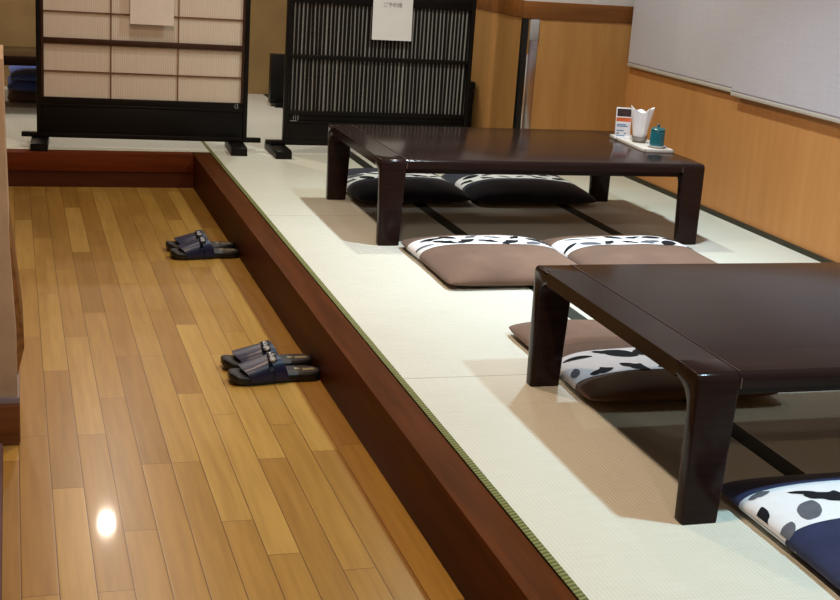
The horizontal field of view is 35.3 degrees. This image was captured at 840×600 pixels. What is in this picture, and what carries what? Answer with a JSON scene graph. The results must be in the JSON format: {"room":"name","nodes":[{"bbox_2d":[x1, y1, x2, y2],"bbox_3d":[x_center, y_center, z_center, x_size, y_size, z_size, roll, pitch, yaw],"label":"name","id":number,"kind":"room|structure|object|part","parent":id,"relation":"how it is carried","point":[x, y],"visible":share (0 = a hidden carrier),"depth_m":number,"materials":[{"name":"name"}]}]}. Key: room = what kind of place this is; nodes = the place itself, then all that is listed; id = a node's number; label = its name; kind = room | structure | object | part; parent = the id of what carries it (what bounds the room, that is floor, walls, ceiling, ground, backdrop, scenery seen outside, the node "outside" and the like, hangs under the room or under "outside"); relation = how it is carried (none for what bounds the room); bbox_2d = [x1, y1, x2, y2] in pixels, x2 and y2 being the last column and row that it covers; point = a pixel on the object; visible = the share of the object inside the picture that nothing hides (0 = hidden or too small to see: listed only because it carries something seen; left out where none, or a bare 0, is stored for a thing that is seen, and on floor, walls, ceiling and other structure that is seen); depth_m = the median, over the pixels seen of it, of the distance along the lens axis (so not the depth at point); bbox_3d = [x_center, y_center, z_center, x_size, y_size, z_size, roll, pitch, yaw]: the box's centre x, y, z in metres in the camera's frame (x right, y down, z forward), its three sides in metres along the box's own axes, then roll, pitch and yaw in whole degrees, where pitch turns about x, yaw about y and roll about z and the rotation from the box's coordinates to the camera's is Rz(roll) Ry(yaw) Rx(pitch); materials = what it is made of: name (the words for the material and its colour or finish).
{"room":"japanese restaurant","nodes":[
{"label":"japanese restaurant","id":0,"kind":"room"},
{"bbox_2d":[0,0,286,93],"bbox_3d":[-2.003,-2.473,8.712,5.359,2.493,0.100,-1,16,-17],"label":"wall","id":1,"kind":"structure","parent":0,"point":[17,17],"depth_m":9.10,"materials":[{"name":"beige paint"}]},
{"bbox_2d":[2,186,464,599],"bbox_3d":[-0.440,0.313,3.766,5.359,0.040,11.600,-1,16,-17],"label":"floor","id":2,"kind":"structure","parent":0,"point":[138,469],"depth_m":3.42,"materials":[{"name":"brown wood"}]},
{"bbox_2d":[0,443,2,599],"bbox_3d":[-0.970,0.646,2.284,0.466,0.035,2.000,-1,16,-17],"label":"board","id":3,"kind":"object","parent":2,"relation":"on","point":[1,444],"visible":1,"depth_m":2.92,"materials":[{"name":"brown wood"}]},
{"bbox_2d":[0,45,23,444],"bbox_3d":[-1.270,-0.143,3.313,0.520,0.968,0.368,-1,16,-17],"label":"wall","id":4,"kind":"structure","parent":2,"relation":"on","point":[11,305],"depth_m":3.27,"materials":[{"name":"beige paint"}]},
{"bbox_2d":[8,170,192,187],"bbox_3d":[-2.486,-0.594,6.325,2.776,0.080,0.052,-1,16,-17],"label":"step","id":5,"kind":"structure","parent":2,"relation":"on","point":[15,177],"depth_m":6.57,"materials":[{"name":"brown wood"}]},
{"bbox_2d":[7,149,193,172],"bbox_3d":[-2.484,-0.680,6.313,2.776,0.092,0.090,-1,16,-17],"label":"step","id":6,"kind":"structure","parent":5,"relation":"on","point":[17,159],"depth_m":6.55,"materials":[{"name":"brown wood"}]},
{"bbox_2d":[166,230,234,249],"bbox_3d":[-0.904,-0.249,5.448,0.282,0.090,0.111,-2,16,-20],"label":"slipper","id":7,"kind":"object","parent":2,"relation":"on","point":[188,237],"visible":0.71,"depth_m":5.41,"materials":[{"name":"black rubber"}]},
{"bbox_2d":[170,236,238,259],"bbox_3d":[-0.871,-0.218,5.343,0.282,0.090,0.111,-2,16,-20],"label":"slipper","id":8,"kind":"object","parent":2,"relation":"on","point":[201,248],"visible":1,"depth_m":5.30,"materials":[{"name":"black rubber"}]},
{"bbox_2d":[221,340,311,369],"bbox_3d":[-0.467,0.164,4.057,0.282,0.090,0.111,-2,16,-20],"label":"slipper","id":9,"kind":"object","parent":2,"relation":"on","point":[243,354],"visible":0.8,"depth_m":4.02,"materials":[{"name":"black rubber"}]},
{"bbox_2d":[287,356,306,357],"bbox_3d":[-0.382,0.176,4.092,0.059,0.001,0.022,-2,16,-20],"label":"print","id":10,"kind":"object","parent":9,"relation":"on","point":[287,356],"depth_m":4.09,"materials":[{"name":"gold metal"}]},
{"bbox_2d":[227,351,319,385],"bbox_3d":[-0.435,0.195,3.952,0.282,0.090,0.111,-2,16,-20],"label":"slipper","id":11,"kind":"object","parent":2,"relation":"on","point":[269,368],"visible":1,"depth_m":3.91,"materials":[{"name":"black rubber"}]},
{"bbox_2d":[294,367,314,369],"bbox_3d":[-0.350,0.207,3.988,0.059,0.001,0.026,-2,16,-20],"label":"print","id":12,"kind":"object","parent":11,"relation":"on","point":[295,368],"depth_m":3.99,"materials":[{"name":"gold metal"}]},
{"bbox_2d":[192,152,576,599],"bbox_3d":[0.150,0.543,2.679,0.090,0.172,8.940,-1,16,-17],"label":"step","id":13,"kind":"structure","parent":2,"relation":"on","point":[485,554],"depth_m":3.27,"materials":[{"name":"brown wood"}]},
{"bbox_2d":[4,86,839,599],"bbox_3d":[-0.524,0.152,3.692,4.959,0.052,11.400,-1,16,-17],"label":"floor","id":14,"kind":"structure","parent":0,"point":[592,486],"depth_m":3.44,"materials":[{"name":"beige wicker"}]},
{"bbox_2d":[3,46,35,65],"bbox_3d":[-2.033,-1.316,7.935,1.350,0.330,0.601,-1,16,-17],"label":"table","id":15,"kind":"object","parent":14,"relation":"on","point":[13,55],"visible":0.02,"depth_m":7.56,"materials":[{"name":"brown wood"}]},
{"bbox_2d":[7,88,35,101],"bbox_3d":[-2.324,-1.318,8.356,0.551,0.066,0.591,-1,16,-17],"label":"floor cushion","id":16,"kind":"object","parent":14,"relation":"on","point":[28,96],"visible":0.26,"depth_m":8.06,"materials":[{"name":"brown fabric"}]},
{"bbox_2d":[7,76,35,91],"bbox_3d":[-2.320,-1.381,8.338,0.551,0.073,0.591,-1,16,-17],"label":"floor cushion","id":17,"kind":"object","parent":16,"relation":"on","point":[13,84],"visible":0.23,"depth_m":8.04,"materials":[{"name":"blue fabric"}]},
{"bbox_2d":[8,65,35,80],"bbox_3d":[-2.301,-1.442,8.315,0.551,0.071,0.591,-1,16,-19],"label":"floor cushion","id":18,"kind":"object","parent":17,"relation":"on","point":[28,73],"visible":0.23,"depth_m":8.04,"materials":[{"name":"blue fabric"}]},
{"bbox_2d":[21,0,260,155],"bbox_3d":[-1.370,-1.430,6.571,1.194,1.360,0.330,0,16,-14],"label":"screen","id":19,"kind":"object","parent":14,"relation":"on","point":[100,74],"visible":1,"depth_m":6.64,"materials":[{"name":"beige paper"}]},
{"bbox_3d":[-1.865,-1.452,6.438,0.022,1.313,0.036,0,16,-14],"label":"post","id":20,"kind":"part","parent":19,"relation":"part of","materials":[{"name":"black paint"}]},
{"bbox_3d":[-1.400,-0.993,6.691,1.002,0.045,0.034,0,16,-14],"label":"rail","id":21,"kind":"part","parent":19,"relation":"part of","materials":[{"name":"black paint"}]},
{"bbox_3d":[-1.406,-0.907,6.715,1.002,0.139,0.024,0,16,-14],"label":"panel","id":22,"kind":"part","parent":19,"relation":"part of","materials":[{"name":"black paint"}]},
{"bbox_3d":[-1.365,-1.522,6.548,0.974,1.052,0.003,0,16,-14],"label":"paper panel","id":23,"kind":"part","parent":19,"relation":"part of","materials":[{"name":"beige paper"}]},
{"bbox_3d":[-1.380,-1.282,6.612,0.980,0.029,0.030,0,16,-14],"label":"cross rail","id":24,"kind":"part","parent":19,"relation":"part of","materials":[{"name":"brown wood"}]},
{"bbox_2d":[130,0,173,25],"bbox_3d":[-1.322,-1.510,6.516,0.213,0.297,0.013,0,16,-14],"label":"paper notice","id":25,"kind":"object","parent":19,"relation":"attached to","point":[147,12],"visible":1,"depth_m":6.54,"materials":[{"name":"white paper"}]},
{"bbox_3d":[-0.873,-1.454,6.691,0.022,1.313,0.036,0,16,-14],"label":"post","id":26,"kind":"part","parent":19,"relation":"part of","materials":[{"name":"black paint"}]},
{"bbox_2d":[268,53,284,107],"bbox_3d":[-0.662,-1.445,8.728,0.670,0.338,0.180,-1,16,-17],"label":"board","id":27,"kind":"object","parent":14,"relation":"on","point":[277,61],"visible":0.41,"depth_m":8.61,"materials":[{"name":"black paint"}]},
{"bbox_2d":[264,0,476,158],"bbox_3d":[-0.191,-1.423,6.838,1.180,1.360,0.333,-1,16,-17],"label":"screen","id":28,"kind":"object","parent":14,"relation":"on","point":[335,72],"visible":0.88,"depth_m":6.90,"materials":[{"name":"black paint"}]},
{"bbox_3d":[-0.665,-1.443,6.702,0.022,1.313,0.036,-1,16,-17],"label":"post","id":29,"kind":"part","parent":28,"relation":"part of","materials":[{"name":"black paint"}]},
{"bbox_3d":[-0.233,-0.885,7.003,0.962,0.099,0.024,-1,16,-17],"label":"panel","id":30,"kind":"part","parent":28,"relation":"part of","materials":[{"name":"black paint"}]},
{"bbox_3d":[-0.228,-0.960,6.980,0.962,0.063,0.037,-1,16,-17],"label":"rail","id":31,"kind":"part","parent":28,"relation":"part of","materials":[{"name":"black paint"}]},
{"bbox_3d":[-0.208,-1.258,6.899,0.962,0.020,0.030,-1,16,-17],"label":"cross rail","id":32,"kind":"part","parent":28,"relation":"part of","materials":[{"name":"black paint"}]},
{"bbox_3d":[-0.191,-1.514,6.833,0.962,1.084,0.004,-1,16,-17],"label":"backing panel","id":33,"kind":"part","parent":28,"relation":"part of","materials":[{"name":"black wood"}]},
{"bbox_3d":[-0.188,-1.548,6.820,0.962,0.059,0.030,-1,16,-17],"label":"cross rail","id":34,"kind":"part","parent":28,"relation":"part of","materials":[{"name":"black paint"}]},
{"bbox_2d":[372,0,412,40],"bbox_3d":[-0.139,-1.495,6.824,0.213,0.300,0.013,-1,16,-17],"label":"paper notice","id":35,"kind":"object","parent":28,"relation":"attached to","point":[392,19],"visible":1,"depth_m":6.83,"materials":[{"name":"grey paper"}]},
{"bbox_3d":[0.276,-1.458,6.991,0.022,1.313,0.036,-1,16,-17],"label":"post","id":36,"kind":"part","parent":28,"relation":"part of","materials":[{"name":"black paint"}]},
{"bbox_2d":[346,168,469,202],"bbox_3d":[-0.103,-0.535,6.020,0.522,0.092,0.571,-1,16,-18],"label":"floor cushion","id":37,"kind":"object","parent":14,"relation":"on","point":[362,183],"visible":0.67,"depth_m":5.83,"materials":[{"name":"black fabric"}]},
{"bbox_2d":[467,81,475,126],"bbox_3d":[0.168,-1.048,7.406,0.185,0.385,0.270,-1,16,-17],"label":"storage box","id":38,"kind":"object","parent":14,"relation":"on","point":[472,85],"visible":0.15,"depth_m":7.29,"materials":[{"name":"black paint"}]},
{"bbox_3d":[0.179,-1.213,7.360,0.185,0.043,0.270,-1,16,-17],"label":"lid","id":39,"kind":"part","parent":38,"relation":"part of","materials":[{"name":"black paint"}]},
{"bbox_2d":[401,234,577,285],"bbox_3d":[0.274,-0.157,4.772,0.552,0.075,0.622,-1,16,-17],"label":"floor cushion","id":40,"kind":"object","parent":14,"relation":"on","point":[492,259],"visible":0.87,"depth_m":4.64,"materials":[{"name":"brown fabric"}]},
{"bbox_2d":[326,124,704,245],"bbox_3d":[0.364,-0.496,5.551,1.350,0.330,0.896,-1,16,-17],"label":"table","id":41,"kind":"object","parent":14,"relation":"on","point":[396,151],"visible":0.95,"depth_m":5.31,"materials":[{"name":"brown wood"}]},
{"bbox_3d":[-0.348,-0.596,5.738,0.100,0.330,0.091,-1,16,-17],"label":"leg","id":42,"kind":"part","parent":41,"relation":"part of","materials":[{"name":"brown wood"}]},
{"bbox_3d":[-0.224,-0.627,5.330,0.100,0.036,0.713,-1,16,-17],"label":"rail","id":43,"kind":"part","parent":41,"relation":"part of","materials":[{"name":"brown wood"}]},
{"bbox_3d":[-0.118,-0.377,4.999,0.100,0.330,0.091,-1,16,-17],"label":"leg","id":44,"kind":"part","parent":41,"relation":"part of","materials":[{"name":"brown wood"}]},
{"bbox_3d":[0.846,-0.615,6.104,0.100,0.330,0.091,-1,16,-17],"label":"leg","id":45,"kind":"part","parent":41,"relation":"part of","materials":[{"name":"brown wood"}]},
{"bbox_2d":[610,134,673,152],"bbox_3d":[0.955,-0.677,5.709,0.132,0.014,0.402,0,16,-14],"label":"tray","id":46,"kind":"object","parent":41,"relation":"on","point":[644,147],"visible":0.7,"depth_m":5.60,"materials":[{"name":"white ceramic"}]},
{"bbox_2d":[614,107,631,139],"bbox_3d":[0.891,-0.774,5.785,0.072,0.138,0.021,3,15,-3],"label":"menu card","id":47,"kind":"object","parent":46,"relation":"on","point":[623,115],"visible":0.91,"depth_m":5.79,"materials":[{"name":"white paper"}]},
{"bbox_2d":[616,124,627,135],"bbox_3d":[0.886,-0.745,5.790,0.048,0.052,0.001,3,10,-3],"label":"print","id":48,"kind":"object","parent":47,"relation":"on","point":[617,124],"depth_m":5.79},
{"bbox_2d":[617,109,631,116],"bbox_3d":[0.895,-0.820,5.777,0.062,0.033,0.001,3,10,-3],"label":"photo","id":49,"kind":"object","parent":47,"relation":"on","point":[621,112],"depth_m":5.78},
{"bbox_2d":[632,135,646,142],"bbox_3d":[0.952,-0.700,5.734,0.068,0.028,0.068,-1,16,-17],"label":"cup","id":50,"kind":"object","parent":46,"relation":"on","point":[637,139],"visible":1,"depth_m":5.71,"materials":[{"name":"beige ceramic"}]},
{"bbox_2d":[631,105,654,136],"bbox_3d":[0.960,-0.765,5.716,0.104,0.151,0.059,4,15,0],"label":"napkins","id":51,"kind":"object","parent":50,"relation":"in","point":[641,119],"visible":1,"depth_m":5.70,"materials":[{"name":"paper"}]},
{"bbox_3d":[0.955,-0.675,5.709,0.120,0.006,0.390,0,16,-14],"label":"plate","id":52,"kind":"part","parent":46,"relation":"part of","materials":[{"name":"white ceramic"}]},
{"bbox_3d":[1.005,-0.654,5.612,0.080,0.010,0.080,-1,16,-17],"label":"dish","id":53,"kind":"object","parent":46,"relation":"on","visible":0},
{"bbox_2d":[649,124,665,146],"bbox_3d":[1.008,-0.700,5.599,0.062,0.096,0.062,-1,16,-17],"label":"jar","id":54,"kind":"object","parent":53,"relation":"on","point":[657,135],"visible":1,"depth_m":5.58,"materials":[{"name":"teal ceramic"}]},
{"bbox_3d":[1.010,-0.727,5.592,0.062,0.014,0.062,-1,16,-17],"label":"lid","id":55,"kind":"part","parent":54,"relation":"part of","materials":[{"name":"teal ceramic"}]},
{"bbox_3d":[0.971,-0.647,5.696,0.100,0.036,0.713,-1,16,-17],"label":"rail","id":56,"kind":"part","parent":41,"relation":"part of","materials":[{"name":"brown wood"}]},
{"bbox_3d":[1.076,-0.396,5.366,0.100,0.330,0.091,-1,16,-17],"label":"leg","id":57,"kind":"part","parent":41,"relation":"part of","materials":[{"name":"brown wood"}]},
{"bbox_2d":[441,174,596,204],"bbox_3d":[0.455,-0.543,6.186,0.591,0.092,0.571,0,16,-15],"label":"floor cushion","id":58,"kind":"object","parent":14,"relation":"on","point":[487,188],"visible":0.77,"depth_m":5.98,"materials":[{"name":"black fabric"}]},
{"bbox_2d":[541,235,716,264],"bbox_3d":[0.816,-0.166,4.935,0.548,0.076,0.620,-1,16,-17],"label":"floor cushion","id":59,"kind":"object","parent":14,"relation":"on","point":[604,249],"visible":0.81,"depth_m":4.89,"materials":[{"name":"brown fabric"}]},
{"bbox_2d":[509,319,777,401],"bbox_3d":[0.613,0.149,3.743,0.555,0.076,0.650,-1,16,-16],"label":"floor cushion","id":60,"kind":"object","parent":14,"relation":"on","point":[597,363],"visible":0.46,"depth_m":3.52,"materials":[{"name":"brown fabric"}]},
{"bbox_2d":[526,262,839,524],"bbox_3d":[1.063,0.175,3.290,1.350,0.330,0.896,-1,16,-17],"label":"table","id":61,"kind":"object","parent":14,"relation":"on","point":[726,330],"visible":1,"depth_m":3.03,"materials":[{"name":"brown wood"}]},
{"bbox_3d":[0.351,0.075,3.476,0.100,0.330,0.091,-1,16,-17],"label":"leg","id":62,"kind":"part","parent":61,"relation":"part of","materials":[{"name":"brown wood"}]},
{"bbox_3d":[0.476,0.043,3.068,0.100,0.036,0.713,-1,16,-17],"label":"rail","id":63,"kind":"part","parent":61,"relation":"part of","materials":[{"name":"brown wood"}]},
{"bbox_3d":[0.581,0.294,2.737,0.100,0.330,0.091,-1,16,-17],"label":"leg","id":64,"kind":"part","parent":61,"relation":"part of","materials":[{"name":"brown wood"}]},
{"bbox_2d":[721,472,839,589],"bbox_3d":[0.997,0.467,2.690,0.562,0.073,0.600,-1,16,-17],"label":"floor cushion","id":65,"kind":"object","parent":14,"relation":"on","point":[802,511],"visible":0.98,"depth_m":2.70,"materials":[{"name":"blue fabric"}]},
{"bbox_2d":[471,0,634,130],"bbox_3d":[0.632,-1.965,7.235,0.604,2.340,1.400,-1,16,-17],"label":"wall","id":66,"kind":"structure","parent":0,"point":[581,70],"depth_m":6.80,"materials":[{"name":"brown wood"}]},
{"bbox_2d":[513,18,528,127],"bbox_3d":[0.503,-1.038,6.712,0.030,0.776,0.032,-1,16,-17],"label":"post","id":67,"kind":"object","parent":66,"relation":"attached to","point":[525,21],"visible":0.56,"depth_m":6.67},
{"bbox_2d":[520,19,539,128],"bbox_3d":[0.548,-1.036,6.718,0.058,0.776,0.016,-1,16,-17],"label":"strip","id":68,"kind":"object","parent":66,"relation":"attached to","point":[530,65],"visible":0.54,"depth_m":6.70,"materials":[{"name":"metal"}]},
{"bbox_2d":[529,20,539,39],"bbox_3d":[0.574,-1.356,6.623,0.048,0.100,0.010,-1,16,-17],"label":"wall plate","id":69,"kind":"object","parent":68,"relation":"attached to","point":[534,24],"visible":1,"depth_m":6.62,"materials":[{"name":"silver metal"}]},
{"bbox_2d":[476,0,633,23],"bbox_3d":[0.609,-1.646,7.319,0.610,0.086,1.406,-1,16,-17],"label":"rail","id":70,"kind":"object","parent":66,"relation":"on","point":[517,8],"visible":0.93,"depth_m":6.69,"materials":[{"name":"brown wood"}]},
{"bbox_2d":[625,67,839,261],"bbox_3d":[2.014,-0.944,4.158,0.200,2.493,11.400,-1,16,-17],"label":"wall","id":71,"kind":"structure","parent":0,"point":[775,171],"depth_m":5.69,"materials":[{"name":"brown wood"}]},
{"bbox_2d":[627,0,742,91],"bbox_3d":[1.271,-1.709,6.128,0.044,1.352,1.082,-1,16,-17],"label":"roller blind","id":72,"kind":"object","parent":71,"relation":"attached to","point":[694,41],"visible":1,"depth_m":6.19,"materials":[{"name":"white fabric"}]},
{"bbox_2d":[624,176,834,262],"bbox_3d":[2.257,0.475,3.076,0.012,0.022,8.500,-1,16,-17],"label":"baseboard","id":73,"kind":"structure","parent":71,"relation":"attached to","point":[775,239],"depth_m":5.74,"materials":[{"name":"brown wood"}]},
{"bbox_2d":[730,0,839,123],"bbox_3d":[1.719,-1.260,4.645,0.044,1.352,2.136,-1,16,-17],"label":"roller blind","id":74,"kind":"object","parent":71,"relation":"attached to","point":[788,51],"visible":1,"depth_m":5.35,"materials":[{"name":"white fabric"}]}
]}

